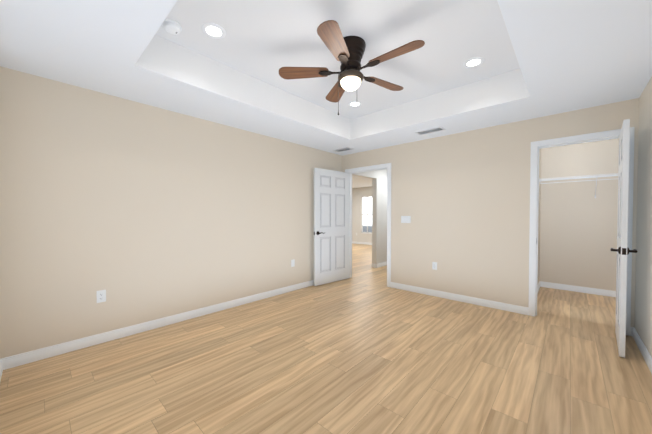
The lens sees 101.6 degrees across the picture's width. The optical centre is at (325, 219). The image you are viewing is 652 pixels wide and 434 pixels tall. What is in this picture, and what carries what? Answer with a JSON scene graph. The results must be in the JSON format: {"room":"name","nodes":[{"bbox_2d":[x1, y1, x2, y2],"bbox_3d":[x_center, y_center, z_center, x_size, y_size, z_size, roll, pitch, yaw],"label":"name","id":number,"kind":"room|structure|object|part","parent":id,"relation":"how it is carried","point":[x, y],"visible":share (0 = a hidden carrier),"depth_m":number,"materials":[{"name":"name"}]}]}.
{"room":"empty bedroom","nodes":[
{"label":"empty bedroom","id":0,"kind":"room"},
{"bbox_2d":[0,66,386,358],"bbox_3d":[0.553,-0.069,5.598,0.120,2.400,9.652,1,1,43],"label":"wall","id":1,"kind":"structure","parent":0,"point":[138,212],"depth_m":2.74,"materials":[{"name":"beige paint"}]},
{"bbox_2d":[0,357,7,381],"bbox_3d":[-1.174,1.169,0.827,3.750,0.092,0.014,1,1,43],"label":"baseboard","id":2,"kind":"structure","parent":1,"relation":"attached to","point":[3,361],"depth_m":2.11,"materials":[{"name":"white wood"}]},
{"bbox_2d":[96,290,105,302],"bbox_3d":[-2.159,0.735,2.558,0.008,0.115,0.070,1,1,43],"label":"electrical outlet","id":3,"kind":"object","parent":1,"relation":"attached to","point":[101,295],"visible":1,"depth_m":2.56,"materials":[{"name":"white plastic"}]},
{"bbox_2d":[8,280,313,368],"bbox_3d":[-1.121,1.119,3.680,0.030,0.092,4.292,1,1,43],"label":"baseboard","id":4,"kind":"structure","parent":1,"relation":"attached to","point":[38,354],"depth_m":2.74,"materials":[{"name":"white wood"}]},
{"bbox_2d":[375,261,386,267],"bbox_3d":[2.511,1.050,7.654,0.014,0.092,3.964,1,1,43],"label":"baseboard","id":5,"kind":"structure","parent":1,"relation":"attached to","point":[378,265],"depth_m":6.33,"materials":[{"name":"white wood"}]},
{"bbox_2d":[0,243,651,433],"bbox_3d":[0.784,1.188,5.783,12.000,0.120,11.500,1,1,43],"label":"floor","id":6,"kind":"structure","parent":0,"point":[364,349],"depth_m":2.07,"materials":[{"name":"brown wood"}]},
{"bbox_2d":[0,0,651,187],"bbox_3d":[0.200,-1.490,5.979,9.050,0.430,9.772,1,1,43],"label":"ceiling","id":7,"kind":"structure","parent":0,"point":[253,51],"depth_m":2.26,"materials":[{"name":"white paint"}]},
{"bbox_2d":[162,19,181,34],"bbox_3d":[-1.202,-1.496,2.075,0.136,0.044,0.136,1,1,43],"label":"smoke detector","id":8,"kind":"object","parent":7,"relation":"attached to","point":[170,26],"visible":0.98,"depth_m":2.05,"materials":[{"name":"white plastic"}]},
{"bbox_2d":[201,23,225,38],"bbox_3d":[-0.900,-1.515,2.137,0.184,0.008,0.184,1,1,43],"label":"recessed light","id":9,"kind":"object","parent":7,"relation":"in","point":[214,30],"visible":1,"depth_m":2.13,"materials":[{"name":"white plastic"}]},
{"bbox_2d":[332,147,352,151],"bbox_3d":[0.303,-1.250,4.756,0.360,0.009,0.170,1,1,43],"label":"ceiling vent","id":10,"kind":"object","parent":7,"relation":"in","point":[343,149],"visible":1,"depth_m":4.73,"materials":[{"name":"white metal"}]},
{"bbox_2d":[279,20,424,114],"bbox_3d":[0.255,-1.219,2.305,1.184,0.605,1.216,1,1,43],"label":"ceiling fan","id":11,"kind":"object","parent":7,"relation":"hanging from","point":[347,52],"visible":1,"depth_m":2.24,"materials":[{"name":"brown wood"}]},
{"bbox_3d":[-0.196,-1.297,2.347,0.446,0.006,0.152,0,-10,3],"label":"blade","id":12,"kind":"part","parent":11,"relation":"part of","materials":[{"name":"brown wood"}]},
{"bbox_3d":[0.068,-1.290,1.940,0.152,0.006,0.446,-11,-3,21],"label":"blade","id":13,"kind":"part","parent":11,"relation":"part of","materials":[{"name":"brown wood"}]},
{"bbox_3d":[0.109,-1.304,2.724,0.152,0.006,0.446,11,-2,-15],"label":"blade","id":14,"kind":"part","parent":11,"relation":"part of","materials":[{"name":"brown wood"}]},
{"bbox_3d":[0.216,-1.176,2.327,0.178,0.078,0.178,1,1,43],"label":"globe","id":15,"kind":"part","parent":11,"relation":"part of","materials":[{"name":"white glass"}]},
{"label":"blade","id":16,"kind":"part","parent":11,"relation":"part of","materials":[{"name":"brown wood"}]},
{"label":"blade","id":17,"kind":"part","parent":11,"relation":"part of","materials":[{"name":"brown wood"}]},
{"bbox_2d":[348,101,361,106],"bbox_3d":[0.384,-1.539,3.538,0.184,0.008,0.184,1,1,43],"label":"recessed light","id":18,"kind":"object","parent":7,"relation":"in","point":[352,103],"visible":0.96,"depth_m":3.52,"materials":[{"name":"white glass"}]},
{"bbox_2d":[415,127,445,134],"bbox_3d":[1.446,-1.231,3.695,0.360,0.009,0.170,1,1,43],"label":"ceiling vent","id":19,"kind":"object","parent":7,"relation":"in","point":[432,130],"visible":1,"depth_m":3.70,"materials":[{"name":"white metal"}]},
{"bbox_2d":[463,57,484,67],"bbox_3d":[1.431,-1.522,2.578,0.184,0.008,0.184,1,1,43],"label":"recessed light","id":20,"kind":"object","parent":7,"relation":"in","point":[473,62],"visible":1,"depth_m":2.57,"materials":[{"name":"white glass"}]},
{"bbox_2d":[352,187,371,242],"bbox_3d":[2.535,-0.152,10.408,6.300,2.400,0.120,1,1,43],"label":"wall","id":21,"kind":"structure","parent":0,"point":[358,194],"depth_m":11.37,"materials":[{"name":"beige paint"}]},
{"bbox_2d":[352,241,371,244],"bbox_3d":[2.940,1.009,9.967,5.020,0.092,0.014,1,1,43],"label":"baseboard","id":22,"kind":"structure","parent":21,"relation":"attached to","point":[365,243],"depth_m":11.24,"materials":[{"name":"white wood"}]},
{"bbox_2d":[361,196,371,233],"bbox_3d":[1.847,-0.205,10.995,0.910,1.575,0.095,1,1,43],"label":"room window","id":23,"kind":"structure","parent":21,"relation":"in","point":[366,214],"depth_m":11.12,"materials":[{"name":"white glass"}]},
{"bbox_2d":[342,98,638,326],"bbox_3d":[1.762,-0.041,4.009,3.810,2.400,0.120,1,1,43],"label":"wall","id":24,"kind":"structure","parent":0,"point":[462,199],"depth_m":3.67,"materials":[{"name":"beige paint"}]},
{"bbox_2d":[314,168,348,285],"bbox_3d":[0.118,0.119,4.848,0.866,2.030,0.157,-1,1,-42],"label":"door leaf","id":25,"kind":"structure","parent":24,"relation":"in","point":[331,225],"depth_m":4.80,"materials":[{"name":"white wood"}]},
{"bbox_2d":[345,163,390,286],"bbox_3d":[0.782,0.084,4.910,0.996,2.118,0.152,1,1,43],"label":"door frame","id":26,"kind":"structure","parent":24,"relation":"attached to","point":[388,165],"depth_m":4.60,"materials":[{"name":"white wood"}]},
{"bbox_2d":[401,216,410,222],"bbox_3d":[1.301,-0.007,4.343,0.164,0.115,0.012,1,1,43],"label":"light switch","id":27,"kind":"object","parent":24,"relation":"attached to","point":[405,219],"visible":1,"depth_m":4.34,"materials":[{"name":"white plastic"}]},
{"bbox_2d":[432,262,436,269],"bbox_3d":[1.649,0.699,4.039,0.070,0.115,0.008,1,1,43],"label":"electrical outlet","id":28,"kind":"object","parent":24,"relation":"attached to","point":[434,265],"visible":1,"depth_m":4.04,"materials":[{"name":"white plastic"}]},
{"bbox_2d":[390,282,528,314],"bbox_3d":[1.796,1.115,3.908,1.891,0.092,0.014,1,1,43],"label":"baseboard","id":29,"kind":"structure","parent":24,"relation":"attached to","point":[472,300],"depth_m":3.75,"materials":[{"name":"white wood"}]},
{"bbox_2d":[528,127,634,335],"bbox_3d":[2.841,0.117,3.024,0.831,2.118,0.152,1,1,43],"label":"door frame","id":30,"kind":"structure","parent":24,"relation":"attached to","point":[535,145],"depth_m":3.06,"materials":[{"name":"white wood"}]},
{"bbox_2d":[610,119,637,357],"bbox_3d":[2.791,0.160,2.511,0.701,2.030,0.157,-1,1,-44],"label":"closet door leaf","id":31,"kind":"structure","parent":24,"relation":"in","point":[622,250],"depth_m":2.28,"materials":[{"name":"white wood"}]},
{"bbox_2d":[538,149,541,282],"bbox_3d":[3.079,-0.041,4.003,0.120,2.400,1.650,1,1,43],"label":"wall","id":32,"kind":"structure","parent":0,"point":[540,150],"depth_m":4.56,"materials":[{"name":"beige paint"}]},
{"bbox_2d":[542,138,618,290],"bbox_3d":[4.340,-0.042,4.061,1.900,2.400,0.120,1,1,43],"label":"wall","id":33,"kind":"structure","parent":0,"point":[577,231],"depth_m":4.24,"materials":[{"name":"beige paint"}]},
{"bbox_2d":[541,281,615,296],"bbox_3d":[4.295,1.113,4.032,1.660,0.092,0.014,1,1,43],"label":"baseboard","id":34,"kind":"structure","parent":33,"relation":"attached to","point":[610,293],"depth_m":4.25,"materials":[{"name":"white wood"}]},
{"bbox_2d":[539,173,617,197],"bbox_3d":[4.191,-0.499,3.891,1.660,0.340,0.320,1,1,43],"label":"wire closet shelf","id":35,"kind":"object","parent":33,"relation":"attached to","point":[573,177],"visible":0.83,"depth_m":4.07,"materials":[{"name":"white metal"}]},
{"bbox_2d":[634,77,651,356],"bbox_3d":[1.720,0.011,1.056,0.120,2.400,4.532,1,1,43],"label":"wall","id":36,"kind":"structure","parent":0,"point":[643,303],"depth_m":2.39,"materials":[{"name":"beige paint"}]},
{"bbox_2d":[630,327,651,373],"bbox_3d":[1.665,1.164,1.127,0.030,0.092,4.292,1,1,43],"label":"baseboard","id":37,"kind":"structure","parent":36,"relation":"attached to","point":[647,357],"depth_m":2.35,"materials":[{"name":"white wood"}]}
]}

